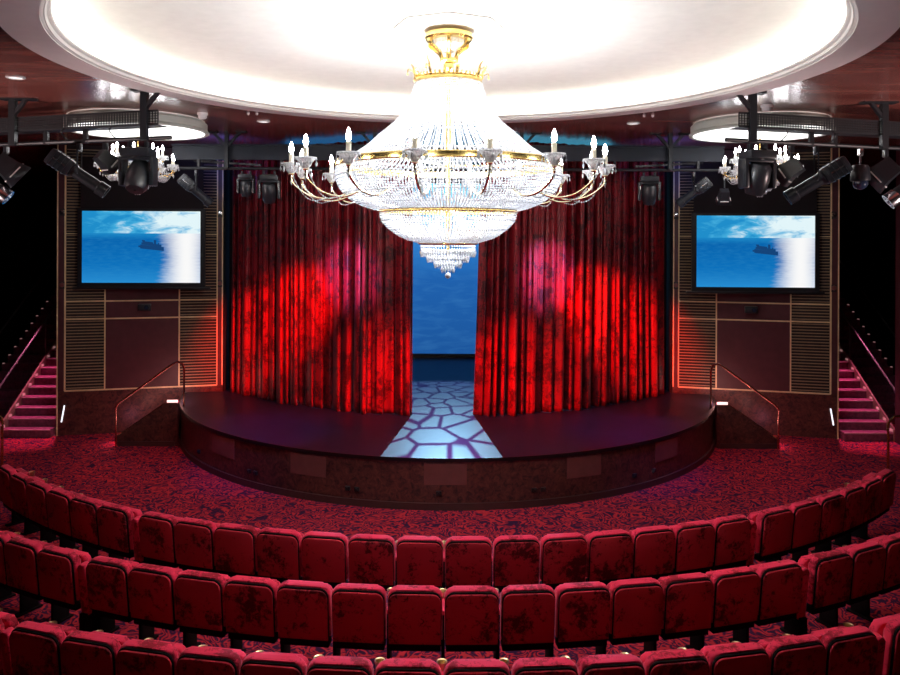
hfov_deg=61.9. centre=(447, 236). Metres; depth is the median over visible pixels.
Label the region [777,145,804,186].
light
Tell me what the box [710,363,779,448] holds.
steps
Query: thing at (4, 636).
end panel
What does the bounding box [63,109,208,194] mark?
chandelier
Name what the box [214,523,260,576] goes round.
seat
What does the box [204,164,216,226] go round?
air vent
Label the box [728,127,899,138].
tray
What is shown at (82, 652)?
seat
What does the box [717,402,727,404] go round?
lamp
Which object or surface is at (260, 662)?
seat
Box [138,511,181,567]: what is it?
seat
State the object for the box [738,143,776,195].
spotlight
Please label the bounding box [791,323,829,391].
air vent
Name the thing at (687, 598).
seat
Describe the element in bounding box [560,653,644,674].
seat
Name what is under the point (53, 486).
seat cushion
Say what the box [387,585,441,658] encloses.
seat
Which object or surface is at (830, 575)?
seat
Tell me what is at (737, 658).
seat
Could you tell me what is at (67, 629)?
armrest
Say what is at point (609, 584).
seat cushion
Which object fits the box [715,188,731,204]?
hood
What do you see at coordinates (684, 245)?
air vent
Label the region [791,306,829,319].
air vent
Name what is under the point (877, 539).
seat cushion
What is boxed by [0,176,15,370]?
wall
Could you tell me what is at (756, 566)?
seat cushion
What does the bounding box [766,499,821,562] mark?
seat
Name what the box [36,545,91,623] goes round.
seat
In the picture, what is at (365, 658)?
seat cushion
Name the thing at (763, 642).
seat cushion
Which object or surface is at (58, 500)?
seat
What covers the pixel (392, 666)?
seat
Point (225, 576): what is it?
seat cushion
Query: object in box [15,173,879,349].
wall
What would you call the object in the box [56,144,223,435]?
wall
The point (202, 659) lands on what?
seat
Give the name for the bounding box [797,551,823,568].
seat cushion
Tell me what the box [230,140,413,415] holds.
stage curtain
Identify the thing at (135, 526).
end panel
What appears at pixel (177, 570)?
seat cushion
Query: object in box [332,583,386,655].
seat
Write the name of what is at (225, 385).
wall
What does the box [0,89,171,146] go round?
lighting truss
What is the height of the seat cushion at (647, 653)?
0.440 m
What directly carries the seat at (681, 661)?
on the floor
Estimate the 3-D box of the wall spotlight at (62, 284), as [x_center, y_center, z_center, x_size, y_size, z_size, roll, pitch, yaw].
[-8.439,1.056,16.388,0.110,0.160,0.068,0,0,-13]
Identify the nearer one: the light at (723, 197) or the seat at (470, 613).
the seat at (470, 613)
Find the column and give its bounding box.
[895,150,899,443]
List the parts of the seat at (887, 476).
backrest, panel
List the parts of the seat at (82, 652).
panel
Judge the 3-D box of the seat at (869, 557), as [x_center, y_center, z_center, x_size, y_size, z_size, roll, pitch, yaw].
[4.551,3.918,8.540,0.586,0.960,0.549,0,0,-26]
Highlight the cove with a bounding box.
[39,0,858,120]
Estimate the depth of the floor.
12.34 m
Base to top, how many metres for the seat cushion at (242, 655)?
0.440 m
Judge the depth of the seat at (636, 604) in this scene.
7.43 m
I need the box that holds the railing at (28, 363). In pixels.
[0,256,56,417]
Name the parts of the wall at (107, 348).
panel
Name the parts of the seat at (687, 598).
backrest, panel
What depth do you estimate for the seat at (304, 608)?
7.36 m
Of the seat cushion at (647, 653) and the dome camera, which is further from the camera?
the dome camera
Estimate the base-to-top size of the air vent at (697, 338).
1.481 m
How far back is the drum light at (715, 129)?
12.81 m
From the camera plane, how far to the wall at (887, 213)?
23.86 m
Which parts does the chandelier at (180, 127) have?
small chandelier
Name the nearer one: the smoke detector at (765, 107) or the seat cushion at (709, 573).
the seat cushion at (709, 573)
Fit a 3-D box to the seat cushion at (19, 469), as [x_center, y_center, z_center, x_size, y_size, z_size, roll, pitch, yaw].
[-6.358,3.715,11.197,0.460,0.440,0.090,0,0,43]
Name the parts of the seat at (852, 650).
backrest, panel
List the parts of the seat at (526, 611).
backrest, panel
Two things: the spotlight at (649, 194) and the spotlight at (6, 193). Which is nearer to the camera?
the spotlight at (6, 193)
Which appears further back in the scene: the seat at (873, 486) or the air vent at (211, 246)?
the air vent at (211, 246)
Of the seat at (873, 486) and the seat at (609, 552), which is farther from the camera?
the seat at (873, 486)
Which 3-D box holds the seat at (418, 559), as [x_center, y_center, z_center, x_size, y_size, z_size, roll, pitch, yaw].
[-0.344,3.899,8.731,0.586,0.960,0.549,0,0,2]
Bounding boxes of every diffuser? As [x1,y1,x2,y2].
[71,122,204,139]
[693,125,830,141]
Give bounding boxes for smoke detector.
[197,112,207,118]
[760,104,772,111]
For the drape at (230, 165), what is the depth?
17.50 m
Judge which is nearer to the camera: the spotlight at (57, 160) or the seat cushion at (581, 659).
the seat cushion at (581, 659)
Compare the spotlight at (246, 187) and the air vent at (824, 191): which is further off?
the air vent at (824, 191)
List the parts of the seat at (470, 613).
armrest, backrest, panel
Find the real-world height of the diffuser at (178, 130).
0.020 m
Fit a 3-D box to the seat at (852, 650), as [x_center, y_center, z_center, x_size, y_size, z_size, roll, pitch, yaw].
[3.409,3.914,6.720,0.586,0.960,0.549,0,0,-17]
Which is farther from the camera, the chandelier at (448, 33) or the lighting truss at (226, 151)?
the lighting truss at (226, 151)
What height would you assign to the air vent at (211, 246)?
1.414 m
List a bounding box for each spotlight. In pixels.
[0,183,13,203]
[44,143,110,197]
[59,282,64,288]
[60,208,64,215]
[118,141,157,193]
[177,170,213,206]
[237,171,255,196]
[257,171,280,203]
[637,172,660,205]
[674,212,678,218]
[675,172,712,207]
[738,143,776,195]
[783,146,853,204]
[831,285,836,291]
[832,212,836,218]
[882,185,899,208]
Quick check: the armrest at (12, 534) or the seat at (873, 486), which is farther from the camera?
the seat at (873, 486)
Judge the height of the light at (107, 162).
0.456 m
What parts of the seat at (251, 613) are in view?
panel, backrest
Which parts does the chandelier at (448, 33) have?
bulb, bulb, arm, arm, arm, bulb, bulb, arm, arm, crown, bulb, arm, crown, crown, stem, crown, arm, bulb, arm, arm, bulb, arm, arm, arm, bulb, bulb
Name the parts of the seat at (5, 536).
panel, backrest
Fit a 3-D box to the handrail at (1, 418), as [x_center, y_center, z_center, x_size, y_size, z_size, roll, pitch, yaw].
[-8.959,3.812,14.264,1.164,1.064,0.119,0,0,7]
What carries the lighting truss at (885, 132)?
hanging from the ceiling at (838, 92)
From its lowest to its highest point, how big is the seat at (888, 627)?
0.960 m
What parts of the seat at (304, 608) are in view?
panel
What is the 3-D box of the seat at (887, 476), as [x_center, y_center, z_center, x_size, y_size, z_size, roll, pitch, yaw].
[6.263,3.925,11.139,0.586,0.960,0.549,0,0,-42]
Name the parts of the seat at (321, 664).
panel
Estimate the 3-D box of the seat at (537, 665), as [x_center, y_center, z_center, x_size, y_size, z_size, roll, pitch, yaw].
[0.741,3.903,6.240,0.586,0.960,0.549,0,0,-4]
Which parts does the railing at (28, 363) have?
handrail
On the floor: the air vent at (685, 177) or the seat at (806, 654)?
the seat at (806, 654)
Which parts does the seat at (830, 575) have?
backrest, panel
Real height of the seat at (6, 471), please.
0.960 m
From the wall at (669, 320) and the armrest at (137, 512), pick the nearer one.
the armrest at (137, 512)
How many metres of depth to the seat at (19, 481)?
10.68 m
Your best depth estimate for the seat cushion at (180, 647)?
6.46 m
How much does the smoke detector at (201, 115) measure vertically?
0.100 m
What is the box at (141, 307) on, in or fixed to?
attached to the wall at (107, 348)
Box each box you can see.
[138,304,150,310]
[744,306,757,313]
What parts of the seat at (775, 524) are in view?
backrest, panel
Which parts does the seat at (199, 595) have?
panel, backrest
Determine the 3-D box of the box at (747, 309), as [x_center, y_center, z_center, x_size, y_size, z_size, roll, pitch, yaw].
[6.771,1.627,16.739,0.270,0.150,0.165,0,0,13]
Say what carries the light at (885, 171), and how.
hanging from the lighting truss at (885, 132)
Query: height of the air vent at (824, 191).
1.814 m
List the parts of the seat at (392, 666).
panel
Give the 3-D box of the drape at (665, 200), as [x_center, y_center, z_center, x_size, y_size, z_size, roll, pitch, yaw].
[4.715,0.829,17.615,0.809,5.460,0.087,0,0,20]
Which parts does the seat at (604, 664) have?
panel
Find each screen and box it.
[72,156,210,288]
[412,184,479,353]
[686,161,824,293]
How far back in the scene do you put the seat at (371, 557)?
8.52 m
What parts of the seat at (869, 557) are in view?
backrest, panel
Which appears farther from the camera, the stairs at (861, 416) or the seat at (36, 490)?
the stairs at (861, 416)
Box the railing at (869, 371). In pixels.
[839,259,894,420]
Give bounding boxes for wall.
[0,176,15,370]
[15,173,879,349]
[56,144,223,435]
[222,170,228,390]
[666,162,672,392]
[672,148,839,438]
[880,177,895,374]
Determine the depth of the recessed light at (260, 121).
12.97 m
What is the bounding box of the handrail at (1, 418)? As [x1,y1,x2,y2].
[0,415,3,466]
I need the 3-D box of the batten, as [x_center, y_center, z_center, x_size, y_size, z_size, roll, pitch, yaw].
[-0.014,3.490,22.030,9.600,0.115,0.100,0,0,0]
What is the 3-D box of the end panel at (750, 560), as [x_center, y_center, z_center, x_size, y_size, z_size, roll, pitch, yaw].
[3.752,3.963,9.399,0.100,0.864,0.224,0,0,-23]
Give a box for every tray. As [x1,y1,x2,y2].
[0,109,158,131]
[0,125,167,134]
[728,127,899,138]
[738,112,899,135]
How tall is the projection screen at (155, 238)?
2.910 m
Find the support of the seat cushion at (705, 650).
on the seat at (737, 658)
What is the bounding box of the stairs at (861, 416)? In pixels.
[839,307,894,440]
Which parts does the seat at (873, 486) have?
backrest, panel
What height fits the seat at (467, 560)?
0.960 m
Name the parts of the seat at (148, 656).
panel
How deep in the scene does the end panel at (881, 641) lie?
6.64 m
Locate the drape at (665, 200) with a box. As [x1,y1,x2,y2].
[664,162,666,389]
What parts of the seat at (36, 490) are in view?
panel, backrest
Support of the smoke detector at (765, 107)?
attached to the ceiling at (838, 92)
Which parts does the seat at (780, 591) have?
backrest, panel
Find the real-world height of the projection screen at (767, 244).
2.910 m
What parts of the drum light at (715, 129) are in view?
small chandelier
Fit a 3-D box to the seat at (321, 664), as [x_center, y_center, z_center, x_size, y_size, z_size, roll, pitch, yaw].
[-0.887,3.897,6.248,0.586,0.960,0.549,0,0,4]
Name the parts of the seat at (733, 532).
backrest, panel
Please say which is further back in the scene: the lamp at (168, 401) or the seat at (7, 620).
the lamp at (168, 401)
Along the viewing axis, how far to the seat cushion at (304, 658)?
6.30 m
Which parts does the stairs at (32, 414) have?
handrail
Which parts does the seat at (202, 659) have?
panel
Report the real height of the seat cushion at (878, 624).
0.440 m
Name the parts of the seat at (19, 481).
panel, backrest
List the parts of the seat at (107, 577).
panel, backrest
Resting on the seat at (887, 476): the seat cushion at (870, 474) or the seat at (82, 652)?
the seat cushion at (870, 474)
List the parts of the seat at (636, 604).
backrest, panel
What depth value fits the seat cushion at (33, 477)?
10.86 m
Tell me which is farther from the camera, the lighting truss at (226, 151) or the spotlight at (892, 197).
the lighting truss at (226, 151)
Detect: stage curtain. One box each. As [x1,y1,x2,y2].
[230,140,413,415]
[473,140,664,416]
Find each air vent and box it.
[65,321,103,388]
[66,149,98,231]
[66,235,103,299]
[66,304,103,316]
[180,241,216,297]
[180,302,215,314]
[180,318,215,383]
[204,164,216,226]
[679,240,715,299]
[679,304,715,316]
[679,320,715,386]
[680,166,693,233]
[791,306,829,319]
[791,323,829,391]
[792,238,829,302]
[793,152,830,234]
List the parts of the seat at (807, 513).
backrest, panel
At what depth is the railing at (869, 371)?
19.57 m
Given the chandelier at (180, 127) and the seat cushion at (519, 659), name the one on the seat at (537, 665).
the seat cushion at (519, 659)
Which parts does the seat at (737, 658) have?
backrest, panel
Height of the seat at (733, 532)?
0.960 m
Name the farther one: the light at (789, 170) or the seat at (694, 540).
the light at (789, 170)
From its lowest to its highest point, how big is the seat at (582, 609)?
0.960 m
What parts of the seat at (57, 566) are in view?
panel, backrest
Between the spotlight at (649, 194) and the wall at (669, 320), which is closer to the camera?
the spotlight at (649, 194)
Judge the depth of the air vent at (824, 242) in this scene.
16.49 m
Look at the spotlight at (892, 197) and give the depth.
11.26 m
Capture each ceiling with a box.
[0,27,899,176]
[52,0,845,115]
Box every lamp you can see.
[167,400,177,402]
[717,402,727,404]
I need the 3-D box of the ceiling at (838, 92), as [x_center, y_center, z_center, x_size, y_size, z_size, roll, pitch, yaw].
[0.008,-2.000,10.900,28.000,0.001,26.800,0,0,0]
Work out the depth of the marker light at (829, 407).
16.39 m
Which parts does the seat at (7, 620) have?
backrest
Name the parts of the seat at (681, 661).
backrest, panel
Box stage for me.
[179,353,714,510]
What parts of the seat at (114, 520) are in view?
panel, backrest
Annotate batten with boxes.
[412,353,474,357]
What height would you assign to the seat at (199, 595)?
0.960 m
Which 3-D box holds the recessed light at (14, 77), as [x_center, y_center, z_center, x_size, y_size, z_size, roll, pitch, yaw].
[-5.464,-2.012,9.478,0.230,0.020,0.230,0,0,0]
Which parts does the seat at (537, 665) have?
panel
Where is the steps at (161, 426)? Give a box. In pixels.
[115,360,184,445]
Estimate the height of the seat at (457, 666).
0.960 m
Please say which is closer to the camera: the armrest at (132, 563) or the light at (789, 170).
the armrest at (132, 563)
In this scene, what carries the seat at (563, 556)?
on the floor
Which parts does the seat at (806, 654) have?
backrest, panel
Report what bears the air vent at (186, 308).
in the wall at (107, 348)
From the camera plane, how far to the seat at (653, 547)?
8.79 m
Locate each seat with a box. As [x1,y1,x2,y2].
[0,464,34,526]
[0,530,23,601]
[0,608,18,674]
[4,536,53,617]
[9,621,76,674]
[10,472,47,535]
[26,480,63,542]
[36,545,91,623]
[46,487,84,548]
[60,630,129,674]
[69,495,107,558]
[86,556,138,632]
[97,502,142,559]
[116,638,185,674]
[128,563,182,639]
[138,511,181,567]
[174,517,219,572]
[174,569,230,647]
[176,645,245,674]
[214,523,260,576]
[224,575,280,652]
[240,650,308,674]
[256,527,303,582]
[277,579,332,652]
[301,531,348,587]
[307,654,373,674]
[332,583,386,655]
[348,534,395,590]
[375,657,440,674]
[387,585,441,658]
[395,535,442,588]
[437,658,509,674]
[440,585,498,664]
[442,536,491,588]
[491,535,539,591]
[493,584,554,658]
[499,657,578,674]
[539,532,586,589]
[545,581,609,656]
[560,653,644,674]
[585,529,631,584]
[595,577,662,654]
[621,648,709,674]
[628,525,674,579]
[640,572,713,654]
[669,520,714,574]
[677,642,769,674]
[686,566,759,650]
[704,514,751,573]
[728,559,802,642]
[731,634,826,674]
[748,506,793,561]
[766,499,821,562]
[778,549,852,633]
[782,625,877,674]
[790,491,845,561]
[808,484,865,552]
[811,541,885,627]
[827,476,882,546]
[842,532,899,621]
[843,613,899,674]
[844,468,895,539]
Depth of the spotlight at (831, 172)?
10.73 m
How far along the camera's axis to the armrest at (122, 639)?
6.59 m
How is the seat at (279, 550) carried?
on the floor
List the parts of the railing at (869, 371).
handrail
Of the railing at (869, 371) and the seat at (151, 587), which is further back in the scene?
the railing at (869, 371)
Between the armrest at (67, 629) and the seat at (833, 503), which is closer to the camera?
the armrest at (67, 629)
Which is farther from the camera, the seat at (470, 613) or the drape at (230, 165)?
the drape at (230, 165)
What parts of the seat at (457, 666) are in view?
panel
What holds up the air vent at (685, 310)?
in the wall at (787, 351)
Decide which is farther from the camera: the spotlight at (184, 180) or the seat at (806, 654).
the spotlight at (184, 180)
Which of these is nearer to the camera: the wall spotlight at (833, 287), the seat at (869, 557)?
the seat at (869, 557)
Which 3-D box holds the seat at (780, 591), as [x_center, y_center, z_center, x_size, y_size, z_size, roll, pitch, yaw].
[3.392,3.914,8.069,0.586,0.960,0.549,0,0,-19]
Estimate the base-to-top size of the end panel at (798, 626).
0.864 m
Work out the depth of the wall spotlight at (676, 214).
17.15 m
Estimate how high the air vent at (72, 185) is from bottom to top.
1.814 m
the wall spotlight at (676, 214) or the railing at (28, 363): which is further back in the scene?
the railing at (28, 363)
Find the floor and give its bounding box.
[0,418,899,674]
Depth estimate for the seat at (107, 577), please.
7.87 m
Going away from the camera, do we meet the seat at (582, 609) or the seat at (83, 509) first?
the seat at (582, 609)
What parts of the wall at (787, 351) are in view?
panel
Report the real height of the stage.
0.834 m
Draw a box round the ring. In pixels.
[0,0,899,123]
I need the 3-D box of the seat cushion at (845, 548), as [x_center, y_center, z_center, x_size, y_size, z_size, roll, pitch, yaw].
[4.577,3.758,8.552,0.460,0.440,0.090,0,0,-26]
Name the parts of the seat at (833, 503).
backrest, panel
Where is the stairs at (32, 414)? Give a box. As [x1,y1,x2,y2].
[0,303,56,437]
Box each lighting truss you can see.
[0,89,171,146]
[171,131,724,171]
[725,92,899,149]
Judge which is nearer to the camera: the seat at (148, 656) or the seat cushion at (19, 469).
the seat at (148, 656)
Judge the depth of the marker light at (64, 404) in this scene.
16.39 m
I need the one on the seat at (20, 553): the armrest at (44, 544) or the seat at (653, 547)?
the armrest at (44, 544)
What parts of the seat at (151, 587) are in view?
panel, backrest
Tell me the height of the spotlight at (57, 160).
0.781 m
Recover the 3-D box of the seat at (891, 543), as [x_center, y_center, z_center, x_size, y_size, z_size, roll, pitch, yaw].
[5.035,3.920,8.787,0.586,0.960,0.549,0,0,-29]
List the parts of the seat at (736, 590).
backrest, panel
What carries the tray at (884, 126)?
on the lighting truss at (885, 132)
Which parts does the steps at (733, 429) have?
panel, cap rail, skirting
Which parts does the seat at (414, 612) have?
panel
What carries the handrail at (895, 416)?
on the floor
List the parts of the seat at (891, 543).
backrest, panel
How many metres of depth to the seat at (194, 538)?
8.97 m
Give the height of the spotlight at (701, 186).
0.696 m
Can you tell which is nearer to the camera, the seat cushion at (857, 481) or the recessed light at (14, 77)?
the recessed light at (14, 77)
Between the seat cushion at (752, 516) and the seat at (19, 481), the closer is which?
the seat cushion at (752, 516)
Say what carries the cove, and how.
attached to the ceiling at (549, 56)
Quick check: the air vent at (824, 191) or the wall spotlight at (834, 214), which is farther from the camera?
the air vent at (824, 191)
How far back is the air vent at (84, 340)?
16.55 m
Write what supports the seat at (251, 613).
on the floor
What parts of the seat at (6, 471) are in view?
panel, backrest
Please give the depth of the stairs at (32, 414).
16.86 m
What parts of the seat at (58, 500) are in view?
panel, backrest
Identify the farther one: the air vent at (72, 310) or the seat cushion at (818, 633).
the air vent at (72, 310)
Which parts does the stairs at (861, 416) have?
handrail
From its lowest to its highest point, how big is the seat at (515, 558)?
0.960 m
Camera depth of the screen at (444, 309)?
22.07 m
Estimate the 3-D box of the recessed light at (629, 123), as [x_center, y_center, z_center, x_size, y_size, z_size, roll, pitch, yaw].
[3.233,-1.977,13.073,0.230,0.020,0.230,0,0,0]
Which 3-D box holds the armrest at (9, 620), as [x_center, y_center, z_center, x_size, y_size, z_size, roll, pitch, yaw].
[-4.196,3.723,6.975,0.460,0.440,0.090,0,0,21]
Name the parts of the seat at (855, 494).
backrest, panel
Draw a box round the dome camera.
[850,149,870,189]
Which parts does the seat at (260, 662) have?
panel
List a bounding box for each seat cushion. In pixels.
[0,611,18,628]
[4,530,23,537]
[16,468,29,475]
[31,476,44,481]
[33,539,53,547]
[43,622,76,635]
[50,483,63,488]
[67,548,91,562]
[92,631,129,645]
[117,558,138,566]
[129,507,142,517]
[146,639,185,653]
[172,568,182,574]
[203,646,245,661]
[220,574,230,580]
[264,651,308,669]
[271,579,280,587]
[326,655,372,666]
[390,658,434,661]
[512,657,559,667]
[576,653,621,669]
[607,581,615,588]
[640,648,682,662]
[658,576,667,583]
[700,642,739,656]
[705,571,715,577]
[748,511,760,521]
[749,561,774,570]
[757,634,795,648]
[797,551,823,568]
[810,626,845,639]
[828,487,841,492]
[836,543,855,551]
[847,480,860,485]
[862,472,876,479]
[866,535,887,542]
[869,613,899,636]
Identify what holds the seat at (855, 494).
on the floor
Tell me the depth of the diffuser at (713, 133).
13.07 m
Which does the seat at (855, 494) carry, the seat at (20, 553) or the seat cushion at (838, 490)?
the seat cushion at (838, 490)
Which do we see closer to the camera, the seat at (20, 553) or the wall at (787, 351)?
the seat at (20, 553)
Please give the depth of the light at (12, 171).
11.12 m
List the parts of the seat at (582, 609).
backrest, panel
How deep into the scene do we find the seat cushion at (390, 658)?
6.26 m
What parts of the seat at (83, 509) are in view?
panel, backrest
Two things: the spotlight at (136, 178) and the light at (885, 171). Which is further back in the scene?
the light at (885, 171)
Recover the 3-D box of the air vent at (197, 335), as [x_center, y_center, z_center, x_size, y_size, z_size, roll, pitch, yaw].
[-5.695,2.602,17.099,0.820,1.481,0.024,0,0,-13]
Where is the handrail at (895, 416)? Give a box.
[886,415,899,469]
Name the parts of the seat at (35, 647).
panel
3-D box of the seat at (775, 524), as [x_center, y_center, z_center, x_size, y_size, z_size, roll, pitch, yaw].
[4.020,3.916,9.639,0.586,0.960,0.549,0,0,-26]
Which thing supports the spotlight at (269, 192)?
hanging from the lighting truss at (226, 151)
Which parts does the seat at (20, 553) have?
panel, backrest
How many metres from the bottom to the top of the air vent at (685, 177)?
1.814 m
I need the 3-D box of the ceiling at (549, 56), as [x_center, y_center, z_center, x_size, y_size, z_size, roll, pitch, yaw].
[0.009,-2.138,8.510,8.870,0.345,8.870,0,0,0]
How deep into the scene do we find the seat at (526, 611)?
7.29 m
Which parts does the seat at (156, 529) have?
panel, backrest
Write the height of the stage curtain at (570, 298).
5.469 m
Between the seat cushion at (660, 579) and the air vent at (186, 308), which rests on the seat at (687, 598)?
the seat cushion at (660, 579)
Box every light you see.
[0,146,30,187]
[5,75,25,79]
[61,404,65,422]
[92,142,117,174]
[257,120,269,122]
[627,122,639,124]
[689,112,835,196]
[715,174,731,204]
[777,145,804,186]
[829,407,833,425]
[868,150,899,193]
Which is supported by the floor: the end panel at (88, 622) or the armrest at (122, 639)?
the end panel at (88, 622)
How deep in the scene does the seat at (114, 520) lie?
9.45 m
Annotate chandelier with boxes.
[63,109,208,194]
[280,12,616,278]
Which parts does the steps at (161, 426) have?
skirting, cap rail, panel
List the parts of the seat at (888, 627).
backrest, panel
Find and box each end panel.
[0,627,13,674]
[77,561,97,631]
[131,516,148,563]
[739,519,756,566]
[787,565,809,635]
[873,632,885,674]
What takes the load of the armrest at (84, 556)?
on the seat at (57, 566)
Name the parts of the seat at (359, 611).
panel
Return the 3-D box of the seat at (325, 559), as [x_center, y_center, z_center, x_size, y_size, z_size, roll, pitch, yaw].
[-1.422,3.894,8.832,0.586,0.960,0.549,0,0,8]
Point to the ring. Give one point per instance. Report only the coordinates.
(878, 20)
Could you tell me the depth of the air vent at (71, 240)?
16.50 m
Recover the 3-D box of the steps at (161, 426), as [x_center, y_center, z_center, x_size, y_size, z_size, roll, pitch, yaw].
[-6.199,3.461,16.125,1.458,1.788,1.089,0,0,0]
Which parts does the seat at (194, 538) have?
panel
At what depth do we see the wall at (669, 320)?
17.34 m
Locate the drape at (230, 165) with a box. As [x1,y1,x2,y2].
[229,160,232,387]
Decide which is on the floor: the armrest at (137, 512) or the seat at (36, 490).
the seat at (36, 490)
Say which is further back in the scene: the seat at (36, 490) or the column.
the column
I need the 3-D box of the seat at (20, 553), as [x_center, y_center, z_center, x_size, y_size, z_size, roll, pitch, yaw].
[-4.686,3.881,8.591,0.586,0.960,0.549,0,0,26]
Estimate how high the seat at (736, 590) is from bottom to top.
0.960 m
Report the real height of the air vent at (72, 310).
0.284 m
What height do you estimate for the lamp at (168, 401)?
0.055 m
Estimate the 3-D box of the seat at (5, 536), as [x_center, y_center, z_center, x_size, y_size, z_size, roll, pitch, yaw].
[-5.167,3.880,8.842,0.586,0.960,0.549,0,0,29]

